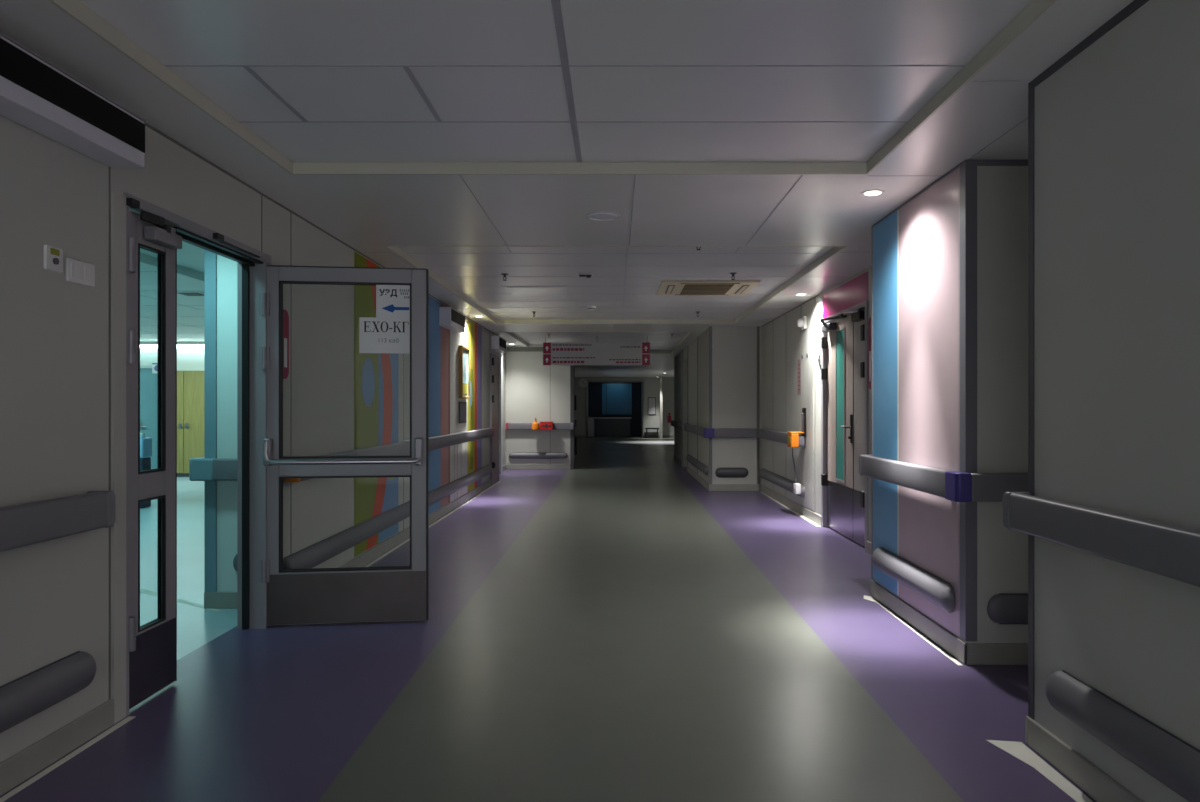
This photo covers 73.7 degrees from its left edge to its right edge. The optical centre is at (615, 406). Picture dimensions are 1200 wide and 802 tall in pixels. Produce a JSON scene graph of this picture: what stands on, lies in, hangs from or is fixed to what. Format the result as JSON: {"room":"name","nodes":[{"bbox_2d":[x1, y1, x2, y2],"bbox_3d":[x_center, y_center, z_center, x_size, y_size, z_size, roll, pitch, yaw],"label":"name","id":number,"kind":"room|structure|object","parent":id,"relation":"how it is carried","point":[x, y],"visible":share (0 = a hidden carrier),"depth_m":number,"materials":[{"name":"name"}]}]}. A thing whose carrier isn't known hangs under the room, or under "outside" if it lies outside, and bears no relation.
{"room":"hospital interior","nodes":[
{"label":"hospital interior","id":0,"kind":"room"},
{"bbox_2d":[204,250,236,591],"bbox_3d":[-2.380,-0.030,5.393,0.420,2.600,0.715,0,0,0],"label":"wall","id":1,"kind":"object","parent":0,"point":[220,272],"visible":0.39,"depth_m":5.05,"materials":[{"name":"paint"}]},
{"bbox_2d":[189,457,236,480],"bbox_3d":[-2.430,0.390,5.129,0.460,0.140,0.342,0,0,0],"label":"handrail","id":2,"kind":"object","parent":1,"relation":"attached to","point":[200,468],"visible":0.59,"depth_m":4.96,"materials":[{"name":"plastic"}]},
{"bbox_2d":[233,554,236,570],"bbox_3d":[-2.300,0.980,5.018,0.220,0.152,0.055,0,0,0],"label":"rail","id":3,"kind":"object","parent":1,"relation":"attached to","point":[235,557],"visible":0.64,"depth_m":5.00,"materials":[{"name":"plastic"}]},
{"bbox_2d":[0,115,505,762],"bbox_3d":[-2.233,-0.060,6.050,0.434,2.660,20.500,0,0,0],"label":"wall","id":4,"kind":"structure","parent":0,"point":[55,332],"depth_m":3.05,"materials":[{"name":"paint"}]},
{"bbox_2d":[0,651,95,732],"bbox_3d":[-1.988,0.990,0.310,0.055,0.152,5.500,0,0,0],"label":"rail","id":5,"kind":"object","parent":4,"relation":"attached to","point":[24,697],"visible":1,"depth_m":2.76,"materials":[{"name":"plastic"}]},
{"bbox_2d":[44,245,62,272],"bbox_3d":[-2.011,-0.530,2.865,0.018,0.086,0.086,0,0,0],"label":"thermostat","id":6,"kind":"object","parent":4,"relation":"attached to","point":[53,256],"visible":1,"depth_m":2.85,"materials":[{"name":"white plastic"}]},
{"bbox_2d":[0,491,115,551],"bbox_3d":[-1.972,0.390,0.340,0.086,0.140,5.500,0,0,0],"label":"handrail","id":7,"kind":"object","parent":4,"relation":"attached to","point":[21,525],"visible":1,"depth_m":2.75,"materials":[{"name":"plastic"}]},
{"bbox_2d":[0,716,135,801],"bbox_3d":[-1.976,1.269,-0.360,0.043,0.002,7.280,0,0,0],"label":"trim","id":8,"kind":"structure","parent":4,"relation":"attached to","point":[74,753],"depth_m":2.88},
{"bbox_2d":[0,32,145,167],"bbox_3d":[-1.947,-1.050,1.100,0.136,0.191,4.200,0,0,0],"label":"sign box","id":9,"kind":"object","parent":4,"relation":"attached to","point":[36,94],"visible":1,"depth_m":2.76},
{"bbox_2d":[65,258,94,286],"bbox_3d":[-2.012,-0.505,3.010,0.016,0.086,0.152,0,0,0],"label":"switch plate","id":10,"kind":"object","parent":4,"relation":"attached to","point":[79,272],"visible":1,"depth_m":3.00,"materials":[{"name":"white plastic"}]},
{"bbox_2d":[111,191,125,723],"bbox_3d":[-2.014,0.203,3.240,0.012,2.135,0.080,0,0,0],"label":"trim","id":11,"kind":"structure","parent":4,"relation":"attached to","point":[118,201],"depth_m":3.24,"materials":[{"name":"metal"}]},
{"bbox_2d":[127,198,181,708],"bbox_3d":[-2.011,0.200,3.482,0.088,2.116,0.399,0,0,0],"label":"door","id":12,"kind":"structure","parent":4,"relation":"in","point":[152,644],"depth_m":3.55,"materials":[{"name":"grey metal"}]},
{"bbox_2d":[123,192,270,716],"bbox_3d":[-2.077,0.195,3.970,0.186,2.150,1.380,0,0,0],"label":"door frame","id":13,"kind":"structure","parent":4,"relation":"attached to","point":[252,263],"depth_m":4.59,"materials":[{"name":"grey metal"}]},
{"bbox_2d":[0,464,505,795],"bbox_3d":[-6.502,1.218,6.140,8.996,0.105,20.280,0,0,0],"label":"baseboard","id":14,"kind":"structure","parent":4,"relation":"attached to","point":[16,769],"depth_m":3.02,"materials":[{"name":"plastic"}]},
{"bbox_2d":[283,309,288,378],"bbox_3d":[-2.009,-0.380,4.840,0.022,0.420,0.110,0,0,0],"label":"door sign","id":15,"kind":"object","parent":4,"relation":"attached to","point":[285,313],"visible":0.6,"depth_m":4.84,"materials":[{"name":"plastic"}]},
{"bbox_2d":[259,265,428,624],"bbox_3d":[-1.580,0.221,4.665,0.944,2.074,0.204,0,0,-7],"label":"door","id":16,"kind":"structure","parent":4,"relation":"in","point":[391,593],"depth_m":4.65,"materials":[{"name":"grey metal"}]},
{"bbox_2d":[359,317,409,353],"bbox_3d":[-1.354,-0.420,4.704,0.300,0.210,0.002,0,0,-7],"label":"paper notice","id":17,"kind":"object","parent":16,"relation":"attached to","point":[376,335],"visible":1,"depth_m":4.70,"materials":[{"name":"white paper"}]},
{"bbox_2d":[376,285,409,317],"bbox_3d":[-1.308,-0.625,4.710,0.203,0.200,0.002,0,0,-7],"label":"paper notice","id":18,"kind":"object","parent":16,"relation":"attached to","point":[392,301],"visible":1,"depth_m":4.71,"materials":[{"name":"white paper"}]},
{"bbox_2d":[354,252,397,556],"bbox_3d":[-2.018,-0.020,6.795,0.002,2.360,1.250,0,0,0],"label":"wall mural","id":19,"kind":"object","parent":4,"relation":"attached to","point":[375,374],"visible":0.62,"depth_m":6.58},
{"bbox_2d":[283,465,491,568],"bbox_3d":[-1.988,0.990,8.750,0.055,0.152,7.900,0,0,0],"label":"rail","id":20,"kind":"object","parent":4,"relation":"attached to","point":[311,556],"visible":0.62,"depth_m":6.23,"materials":[{"name":"plastic"}]},
{"bbox_2d":[284,427,493,481],"bbox_3d":[-1.972,0.390,8.775,0.086,0.140,7.850,0,0,0],"label":"handrail","id":21,"kind":"object","parent":4,"relation":"attached to","point":[437,442],"visible":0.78,"depth_m":7.41,"materials":[{"name":"plastic"}]},
{"bbox_2d":[365,481,500,566],"bbox_3d":[-1.983,1.269,9.200,0.030,0.002,9.000,0,0,0],"label":"trim","id":22,"kind":"structure","parent":4,"relation":"attached to","point":[407,540],"depth_m":8.56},
{"bbox_2d":[429,296,448,513],"bbox_3d":[-2.018,-0.020,9.140,0.001,2.360,1.040,0,0,0],"label":"wall mural","id":23,"kind":"object","parent":4,"relation":"attached to","point":[438,335],"visible":0.75,"depth_m":9.10},
{"bbox_2d":[439,306,464,331],"bbox_3d":[-1.947,-1.038,9.550,0.136,0.216,0.860,0,0,0],"label":"sign box","id":24,"kind":"object","parent":4,"relation":"attached to","point":[450,318],"visible":1,"depth_m":9.24,"materials":[{"name":"white plastic"}]},
{"bbox_2d":[449,330,466,502],"bbox_3d":[-2.016,0.015,10.250,0.008,2.290,1.180,0,0,0],"label":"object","id":25,"kind":"structure","parent":4,"relation":"attached to","point":[457,453],"depth_m":10.04,"materials":[{"name":"laminate"}]},
{"bbox_2d":[459,402,466,422],"bbox_3d":[-2.006,0.070,10.480,0.014,0.280,0.480,0,0,0],"label":"notice board","id":26,"kind":"object","parent":4,"relation":"attached to","point":[462,405],"visible":1,"depth_m":10.46,"materials":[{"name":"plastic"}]},
{"bbox_2d":[459,345,469,398],"bbox_3d":[-1.988,-0.450,10.500,0.050,0.680,0.540,0,0,0],"label":"picture frame","id":27,"kind":"object","parent":4,"relation":"attached to","point":[464,352],"visible":1,"depth_m":10.47,"materials":[{"name":"gold metal"}]},
{"bbox_2d":[463,349,467,395],"bbox_3d":[-1.994,-0.450,10.500,0.022,0.624,0.484,0,0,0],"label":"print","id":28,"kind":"object","parent":27,"relation":"attached to","point":[465,351],"depth_m":10.54},
{"bbox_2d":[467,319,481,491],"bbox_3d":[-2.018,-0.020,11.430,0.002,2.360,1.140,0,0,0],"label":"wall mural","id":29,"kind":"object","parent":4,"relation":"attached to","point":[474,331],"visible":0.87,"depth_m":11.41},
{"bbox_2d":[490,353,498,485],"bbox_3d":[-1.985,0.205,13.220,0.070,2.130,0.800,0,0,0],"label":"door","id":30,"kind":"structure","parent":4,"relation":"in","point":[494,359],"depth_m":13.17,"materials":[{"name":"grey laminate"}]},
{"bbox_2d":[491,336,505,352],"bbox_3d":[-1.947,-1.038,13.310,0.136,0.216,0.820,0,0,0],"label":"sign box","id":31,"kind":"object","parent":4,"relation":"attached to","point":[498,344],"visible":1,"depth_m":12.93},
{"bbox_2d":[140,342,502,473],"bbox_3d":[-6.735,-0.060,8.775,9.130,2.660,13.050,0,0,0],"label":"wall","id":32,"kind":"structure","parent":0,"point":[188,359],"depth_m":15.10,"materials":[{"name":"white paint"}]},
{"bbox_2d":[140,365,156,468],"bbox_3d":[-8.750,0.240,15.053,0.640,2.060,0.093,0,0,0],"label":"door","id":33,"kind":"structure","parent":32,"relation":"in","point":[148,381],"depth_m":15.07,"materials":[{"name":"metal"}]},
{"bbox_2d":[152,363,156,373],"bbox_3d":[-8.620,-0.730,15.043,0.200,0.200,0.014,0,0,0],"label":"wall sign","id":34,"kind":"object","parent":32,"relation":"attached to","point":[154,365],"visible":0.42,"depth_m":15.04,"materials":[{"name":"plastic"}]},
{"bbox_2d":[140,588,220,610],"bbox_3d":[-3.177,1.269,5.442,1.720,0.002,0.094,0,0,36],"label":"trim","id":35,"kind":"structure","parent":32,"relation":"attached to","point":[145,591],"depth_m":5.25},
{"bbox_2d":[506,344,569,463],"bbox_3d":[-1.660,-0.060,16.378,1.580,2.660,0.164,0,0,0],"label":"wall","id":36,"kind":"structure","parent":0,"point":[534,389],"depth_m":16.30,"materials":[{"name":"paint"}]},
{"bbox_2d":[506,464,569,468],"bbox_3d":[-1.580,1.218,16.291,1.300,0.105,0.018,0,0,0],"label":"baseboard","id":37,"kind":"structure","parent":36,"relation":"attached to","point":[508,466],"depth_m":16.28,"materials":[{"name":"plastic"}]},
{"bbox_2d":[509,452,567,458],"bbox_3d":[-1.580,0.990,16.268,1.200,0.128,0.055,0,0,0],"label":"rail","id":38,"kind":"object","parent":36,"relation":"attached to","point":[514,455],"visible":1,"depth_m":16.25,"materials":[{"name":"plastic"}]},
{"bbox_2d":[506,423,573,429],"bbox_3d":[-1.545,0.390,16.252,1.370,0.140,0.086,0,0,0],"label":"handrail","id":39,"kind":"object","parent":36,"relation":"attached to","point":[509,426],"visible":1,"depth_m":16.21,"materials":[{"name":"plastic"}]},
{"bbox_2d":[532,418,539,429],"bbox_3d":[-1.620,0.345,16.125,0.160,0.250,0.163,0,0,0],"label":"dispenser","id":40,"kind":"object","parent":39,"relation":"hanging from","point":[535,426],"visible":1,"depth_m":16.06,"materials":[{"name":"plastic"}]},
{"bbox_2d":[540,422,552,429],"bbox_3d":[-1.405,0.378,16.157,0.270,0.165,0.105,0,0,0],"label":"box","id":41,"kind":"object","parent":39,"relation":"attached to","point":[543,425],"visible":1,"depth_m":16.11,"materials":[{"name":"plastic"}]},
{"bbox_2d":[570,365,573,468],"bbox_3d":[-0.892,0.070,16.378,0.075,2.400,0.185,0,0,0],"label":"trim","id":42,"kind":"structure","parent":36,"relation":"attached to","point":[571,366],"depth_m":16.29,"materials":[{"name":"grey metal"}]},
{"bbox_2d":[574,369,576,464],"bbox_3d":[-0.892,0.214,16.950,0.105,2.088,0.900,0,0,0],"label":"door","id":43,"kind":"structure","parent":36,"relation":"in","point":[575,396],"depth_m":17.01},
{"bbox_2d":[0,436,1095,801],"bbox_3d":[-3.000,1.319,15.300,16.400,0.101,39.000,0,0,0],"label":"floor","id":44,"kind":"structure","parent":0,"point":[615,626],"depth_m":3.66,"materials":[{"name":"grey laminate"}]},
{"bbox_2d":[140,433,151,507],"bbox_3d":[-6.010,0.797,10.075,0.200,0.945,0.270,0,0,0],"label":"water dispenser","id":45,"kind":"object","parent":44,"relation":"on","point":[145,443],"visible":0.42,"depth_m":10.06,"materials":[{"name":"white plastic"}]},
{"bbox_2d":[177,371,203,476],"bbox_3d":[-7.765,0.305,14.765,1.070,1.930,0.630,0,0,0],"label":"wardrobe","id":46,"kind":"object","parent":44,"relation":"on","point":[190,384],"visible":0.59,"depth_m":14.49,"materials":[{"name":"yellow wood"}]},
{"bbox_2d":[588,417,594,436],"bbox_3d":[-1.035,0.830,33.260,0.270,0.840,0.540,0,0,0],"label":"base cabinet","id":47,"kind":"object","parent":44,"relation":"on","point":[591,420],"visible":1,"depth_m":33.02,"materials":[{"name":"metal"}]},
{"bbox_2d":[595,417,630,436],"bbox_3d":[-0.150,0.855,33.900,1.600,0.830,0.600,0,0,0],"label":"reception desk","id":48,"kind":"object","parent":44,"relation":"on","point":[604,426],"visible":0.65,"depth_m":33.65,"materials":[{"name":"black wood"}]},
{"bbox_2d":[595,417,630,418],"bbox_3d":[-0.150,0.465,33.900,1.600,0.050,0.600,0,0,0],"label":"countertop","id":49,"kind":"structure","parent":48,"relation":"on","point":[595,417],"depth_m":33.60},
{"bbox_2d":[645,428,658,437],"bbox_3d":[1.480,1.060,32.760,0.560,0.420,0.380,0,0,0],"label":"bench","id":50,"kind":"object","parent":44,"relation":"on","point":[645,428],"visible":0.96,"depth_m":32.60,"materials":[{"name":"black metal"}]},
{"bbox_2d":[0,0,1133,376],"bbox_3d":[-3.050,-1.304,15.300,16.500,0.173,39.000,0,0,0],"label":"ceiling","id":51,"kind":"structure","parent":0,"point":[469,143],"depth_m":3.57,"materials":[{"name":"white paint"}]},
{"bbox_2d":[140,343,203,347],"bbox_3d":[-8.200,-1.150,14.975,4.400,0.100,0.150,0,0,0],"label":"tube light","id":52,"kind":"object","parent":51,"relation":"attached to","point":[142,345],"visible":0.09,"depth_m":14.91,"materials":[{"name":"white plastic"}]},
{"bbox_2d":[177,292,203,295],"bbox_3d":[-4.550,-1.214,8.600,0.300,0.011,0.300,0,0,0],"label":"ceiling vent","id":53,"kind":"object","parent":51,"relation":"in","point":[180,293],"visible":0.61,"depth_m":8.53,"materials":[{"name":"white plastic"}]},
{"bbox_2d":[506,286,568,294],"bbox_3d":[-0.850,-1.276,8.800,0.640,0.009,0.620,0,0,0],"label":"light panel","id":54,"kind":"object","parent":51,"relation":"attached to","point":[515,290],"visible":1,"depth_m":8.73,"materials":[{"name":"white plastic"}]},
{"bbox_2d":[578,272,592,277],"bbox_3d":[-0.290,-1.258,7.640,0.140,0.045,0.070,0,0,0],"label":"ceiling sensor","id":55,"kind":"object","parent":51,"relation":"attached to","point":[581,274],"visible":1,"depth_m":7.61,"materials":[{"name":"black plastic"}]},
{"bbox_2d":[587,306,595,309],"bbox_3d":[-0.310,-1.257,10.200,0.110,0.046,0.110,0,0,0],"label":"smoke detector","id":56,"kind":"object","parent":51,"relation":"attached to","point":[588,307],"visible":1,"depth_m":10.16,"materials":[{"name":"white plastic"}]},
{"bbox_2d":[543,336,649,364],"bbox_3d":[-0.350,-1.014,14.398,1.920,0.528,0.028,0,0,0],"label":"sign","id":57,"kind":"object","parent":51,"relation":"hanging from","point":[553,353],"visible":1,"depth_m":14.39,"materials":[{"name":"plastic"}]},
{"bbox_2d":[586,211,619,220],"bbox_3d":[-0.085,-1.214,5.100,0.216,0.012,0.216,0,0,0],"label":"ceiling speaker","id":58,"kind":"object","parent":51,"relation":"attached to","point":[599,216],"visible":1,"depth_m":5.08},
{"bbox_2d":[657,280,759,295],"bbox_3d":[0.960,-1.264,8.560,1.000,0.030,1.000,0,0,0],"label":"air conditioner","id":59,"kind":"object","parent":51,"relation":"attached to","point":[667,287],"visible":1,"depth_m":8.42,"materials":[{"name":"beige plastic"}]},
{"bbox_2d":[680,284,733,294],"bbox_3d":[0.960,-1.256,8.560,0.500,0.005,0.720,0,0,0],"label":"grille","id":60,"kind":"object","parent":59,"relation":"attached to","point":[685,289],"depth_m":8.52,"materials":[{"name":"beige metal"}]},
{"bbox_2d":[861,189,884,195],"bbox_3d":[1.460,-1.218,4.550,0.130,0.006,0.130,0,0,0],"label":"recessed light","id":61,"kind":"object","parent":51,"relation":"in","point":[875,192],"visible":1,"depth_m":4.54,"materials":[{"name":"white plastic"}]},
{"bbox_2d":[588,382,640,435],"bbox_3d":[-0.050,-0.030,34.700,2.300,2.600,0.200,0,0,0],"label":"wall","id":62,"kind":"structure","parent":0,"point":[594,388],"depth_m":34.60,"materials":[{"name":"black paint"}]},
{"bbox_2d":[601,383,632,415],"bbox_3d":[0.040,-0.330,34.575,1.360,1.400,0.050,0,0,0],"label":"window","id":63,"kind":"structure","parent":62,"relation":"in","point":[616,399],"depth_m":34.57,"materials":[{"name":"blue glass"}]},
{"bbox_2d":[575,377,673,437],"bbox_3d":[1.400,-0.060,33.900,7.600,2.660,1.800,0,0,0],"label":"wall","id":64,"kind":"structure","parent":0,"point":[651,384],"depth_m":33.00,"materials":[{"name":"paint"}]},
{"bbox_2d":[578,378,587,387],"bbox_3d":[-1.360,-0.990,32.943,0.398,0.398,0.055,0,0,0],"label":"wall clock","id":65,"kind":"object","parent":64,"relation":"attached to","point":[582,382],"visible":1,"depth_m":32.92,"materials":[{"name":"grey plastic"}]},
{"bbox_2d":[585,381,643,437],"bbox_3d":[-0.050,0.090,32.985,2.420,2.360,0.030,0,0,0],"label":"trim","id":66,"kind":"structure","parent":64,"relation":"attached to","point":[588,381],"depth_m":32.97,"materials":[{"name":"plastic"}]},
{"bbox_2d":[575,435,673,437],"bbox_3d":[1.550,1.218,32.990,6.900,0.105,0.020,0,0,0],"label":"baseboard","id":67,"kind":"structure","parent":64,"relation":"attached to","point":[577,436],"depth_m":32.98,"materials":[{"name":"plastic"}]},
{"bbox_2d":[648,397,655,414],"bbox_3d":[1.480,-0.040,32.989,0.340,0.720,0.023,0,0,0],"label":"notice board","id":68,"kind":"object","parent":64,"relation":"attached to","point":[651,400],"visible":1,"depth_m":32.98,"materials":[{"name":"white paper"}]},
{"bbox_2d":[667,413,670,422],"bbox_3d":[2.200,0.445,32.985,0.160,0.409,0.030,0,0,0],"label":"fire extinguisher","id":69,"kind":"object","parent":64,"relation":"attached to","point":[668,415],"visible":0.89,"depth_m":32.98,"materials":[{"name":"metal"}]},
{"bbox_2d":[660,377,662,437],"bbox_3d":[1.850,0.025,32.800,0.100,2.490,0.400,0,0,0],"label":"wall pier","id":70,"kind":"object","parent":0,"point":[661,378],"visible":0.86,"depth_m":32.60,"materials":[{"name":"paint"}]},
{"bbox_2d":[674,326,760,483],"bbox_3d":[3.306,-0.060,15.795,3.788,2.660,7.410,0,0,0],"label":"wall","id":71,"kind":"structure","parent":0,"point":[717,376],"depth_m":12.10,"materials":[{"name":"paint"}]},
{"bbox_2d":[671,420,681,427],"bbox_3d":[1.372,0.390,18.300,0.086,0.140,2.200,0,0,0],"label":"handrail","id":72,"kind":"object","parent":71,"relation":"attached to","point":[676,424],"visible":1,"depth_m":17.61,"materials":[{"name":"plastic"}]},
{"bbox_2d":[684,423,702,435],"bbox_3d":[1.372,0.390,13.950,0.086,0.140,3.400,0,0,0],"label":"handrail","id":73,"kind":"object","parent":71,"relation":"attached to","point":[694,429],"visible":0.8,"depth_m":13.75,"materials":[{"name":"plastic"}]},
{"bbox_2d":[686,454,707,475],"bbox_3d":[1.388,0.990,13.950,0.055,0.152,3.300,0,0,0],"label":"rail","id":74,"kind":"object","parent":71,"relation":"attached to","point":[703,468],"visible":1,"depth_m":13.43,"materials":[{"name":"plastic"}]},
{"bbox_2d":[674,455,760,490],"bbox_3d":[1.802,1.218,15.792,0.796,0.105,7.416,0,0,0],"label":"baseboard","id":75,"kind":"structure","parent":71,"relation":"attached to","point":[710,487],"depth_m":12.08,"materials":[{"name":"plastic"}]},
{"bbox_2d":[703,428,756,437],"bbox_3d":[1.718,0.390,12.069,0.785,0.140,0.122,0,0,0],"label":"handrail","id":76,"kind":"object","parent":71,"relation":"attached to","point":[707,432],"visible":1,"depth_m":12.01,"materials":[{"name":"plastic"}]},
{"bbox_2d":[715,467,747,477],"bbox_3d":[1.750,0.990,12.068,0.500,0.152,0.055,0,0,0],"label":"rail","id":77,"kind":"object","parent":71,"relation":"attached to","point":[721,472],"visible":1,"depth_m":12.05,"materials":[{"name":"grey plastic"}]},
{"bbox_2d":[761,492,820,526],"bbox_3d":[2.155,1.269,10.250,0.050,0.002,3.500,0,0,0],"label":"trim","id":78,"kind":"structure","parent":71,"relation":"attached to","point":[793,511],"depth_m":9.62,"materials":[{"name":"white plastic"}]},
{"bbox_2d":[820,314,852,539],"bbox_3d":[2.168,0.179,8.007,0.224,2.158,0.966,0,0,0],"label":"door","id":79,"kind":"structure","parent":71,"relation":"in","point":[838,342],"depth_m":7.93,"materials":[{"name":"beige laminate"}]},
{"bbox_2d":[821,300,867,551],"bbox_3d":[2.294,0.170,7.755,0.212,2.200,1.550,0,0,0],"label":"door frame","id":80,"kind":"structure","parent":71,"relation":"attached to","point":[864,305],"depth_m":8.46,"materials":[{"name":"grey metal"}]},
{"bbox_2d":[841,309,864,546],"bbox_3d":[2.173,0.182,7.281,0.214,2.152,0.474,0,0,0],"label":"door","id":81,"kind":"structure","parent":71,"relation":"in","point":[857,316],"depth_m":7.33,"materials":[{"name":"grey laminate"}]},
{"bbox_2d":[757,266,870,541],"bbox_3d":[2.604,-0.060,8.750,0.991,2.660,6.700,0,0,0],"label":"wall","id":82,"kind":"structure","parent":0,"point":[781,336],"depth_m":10.03,"materials":[{"name":"paint"}]},
{"bbox_2d":[787,432,803,447],"bbox_3d":[2.108,0.380,9.330,0.184,0.180,0.220,0,0,0],"label":"box","id":83,"kind":"object","parent":82,"relation":"hanging from","point":[792,437],"visible":0.98,"depth_m":9.22,"materials":[{"name":"plastic"}]},
{"bbox_2d":[792,448,796,482],"bbox_3d":[2.094,0.680,9.361,0.062,0.415,0.053,0,0,40],"label":"cord","id":84,"kind":"object","parent":83,"relation":"hanging from","point":[792,448],"visible":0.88,"depth_m":9.36,"materials":[{"name":"grey plastic"}]},
{"bbox_2d":[793,483,800,493],"bbox_3d":[2.107,0.950,9.320,0.066,0.120,0.140,0,0,0],"label":"wall socket","id":85,"kind":"object","parent":82,"relation":"attached to","point":[796,486],"visible":1,"depth_m":9.25,"materials":[{"name":"white plastic"}]},
{"bbox_2d":[797,359,800,394],"bbox_3d":[2.197,-0.360,9.600,0.005,0.420,0.160,0,0,0],"label":"notice","id":86,"kind":"object","parent":82,"relation":"attached to","point":[799,360],"visible":1,"depth_m":9.60,"materials":[{"name":"pink laminate"}]},
{"bbox_2d":[797,316,806,329],"bbox_3d":[2.152,-0.975,9.300,0.095,0.150,0.160,0,0,0],"label":"wall lamp","id":87,"kind":"object","parent":82,"relation":"attached to","point":[802,323],"depth_m":9.25,"materials":[{"name":"white plastic"}]},
{"bbox_2d":[801,327,814,510],"bbox_3d":[2.175,0.130,9.170,0.050,2.040,0.620,0,0,0],"label":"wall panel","id":88,"kind":"structure","parent":82,"relation":"attached to","point":[807,336],"depth_m":9.08,"materials":[{"name":"laminate"}]},
{"bbox_2d":[761,484,870,554],"bbox_3d":[2.192,1.218,8.760,0.016,0.105,6.680,0,0,0],"label":"baseboard","id":89,"kind":"structure","parent":82,"relation":"attached to","point":[800,509],"depth_m":9.66,"materials":[{"name":"plastic"}]},
{"bbox_2d":[818,355,820,364],"bbox_3d":[2.190,-0.505,8.620,0.020,0.110,0.070,0,0,0],"label":"plate","id":90,"kind":"object","parent":82,"relation":"attached to","point":[819,356],"visible":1,"depth_m":8.60,"materials":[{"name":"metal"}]},
{"bbox_2d":[868,317,870,389],"bbox_3d":[2.189,-0.460,6.860,0.022,0.620,0.110,0,0,0],"label":"door sign","id":91,"kind":"object","parent":82,"relation":"attached to","point":[869,321],"visible":0.38,"depth_m":6.88,"materials":[{"name":"plastic"}]},
{"bbox_2d":[871,159,1027,642],"bbox_3d":[2.221,-0.060,4.673,0.998,2.660,1.463,0,0,0],"label":"wall pillar","id":92,"kind":"structure","parent":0,"point":[949,264],"depth_m":4.07,"materials":[{"name":"paint"}]},
{"bbox_2d":[872,547,954,612],"bbox_3d":[1.694,0.985,4.660,0.055,0.152,1.200,0,0,0],"label":"rail","id":93,"kind":"object","parent":92,"relation":"attached to","point":[929,586],"visible":1,"depth_m":4.47,"materials":[{"name":"plastic"}]},
{"bbox_2d":[864,595,962,665],"bbox_3d":[1.673,1.269,4.660,0.065,0.002,1.460,0,0,0],"label":"trim","id":94,"kind":"structure","parent":92,"relation":"attached to","point":[870,598],"depth_m":4.46,"materials":[{"name":"white plastic"}]},
{"bbox_2d":[859,455,1027,501],"bbox_3d":[2.150,0.390,4.633,1.021,0.140,1.555,0,0,0],"label":"handrail","id":95,"kind":"object","parent":92,"relation":"attached to","point":[955,486],"visible":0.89,"depth_m":3.96,"materials":[{"name":"plastic"}]},
{"bbox_2d":[870,580,1027,664],"bbox_3d":[2.208,1.218,4.668,0.984,0.105,1.465,0,0,0],"label":"baseboard","id":96,"kind":"structure","parent":92,"relation":"attached to","point":[966,653],"depth_m":4.06,"materials":[{"name":"plastic"}]},
{"bbox_2d":[987,593,1027,623],"bbox_3d":[2.240,0.995,3.930,0.820,0.152,0.030,0,0,0],"label":"rail","id":97,"kind":"object","parent":92,"relation":"attached to","point":[1002,608],"visible":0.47,"depth_m":3.92,"materials":[{"name":"plastic"}]},
{"bbox_2d":[1035,0,1199,801],"bbox_3d":[2.205,-0.060,-0.100,1.290,2.660,8.200,0,0,0],"label":"wall","id":98,"kind":"structure","parent":0,"point":[1117,126],"depth_m":2.48,"materials":[{"name":"paint"}]},
{"bbox_2d":[987,740,1092,801],"bbox_3d":[1.472,1.269,2.125,0.125,0.002,1.850,0,0,0],"label":"trim","id":99,"kind":"structure","parent":98,"relation":"attached to","point":[1018,750],"depth_m":2.83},
{"bbox_2d":[1025,716,1142,801],"bbox_3d":[1.652,1.218,-0.490,0.216,0.105,7.020,0,0,0],"label":"baseboard","id":100,"kind":"structure","parent":98,"relation":"attached to","point":[1092,780],"depth_m":2.69,"materials":[{"name":"plastic"}]},
{"bbox_2d":[1028,0,1148,719],"bbox_3d":[1.572,-0.018,-0.492,0.036,2.405,7.016,0,0,0],"label":"trim","id":101,"kind":"structure","parent":98,"relation":"attached to","point":[1133,6],"depth_m":2.98,"materials":[{"name":"grey metal"}]},
{"bbox_2d":[1003,492,1199,586],"bbox_3d":[1.512,0.390,0.273,0.086,0.140,5.545,0,0,0],"label":"handrail","id":102,"kind":"object","parent":98,"relation":"attached to","point":[1166,550],"visible":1,"depth_m":2.38,"materials":[{"name":"plastic"}]},
{"bbox_2d":[1045,670,1199,801],"bbox_3d":[1.528,0.990,0.170,0.055,0.152,5.340,0,0,0],"label":"rail","id":103,"kind":"object","parent":98,"relation":"attached to","point":[1166,757],"visible":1,"depth_m":2.36,"materials":[{"name":"plastic"}]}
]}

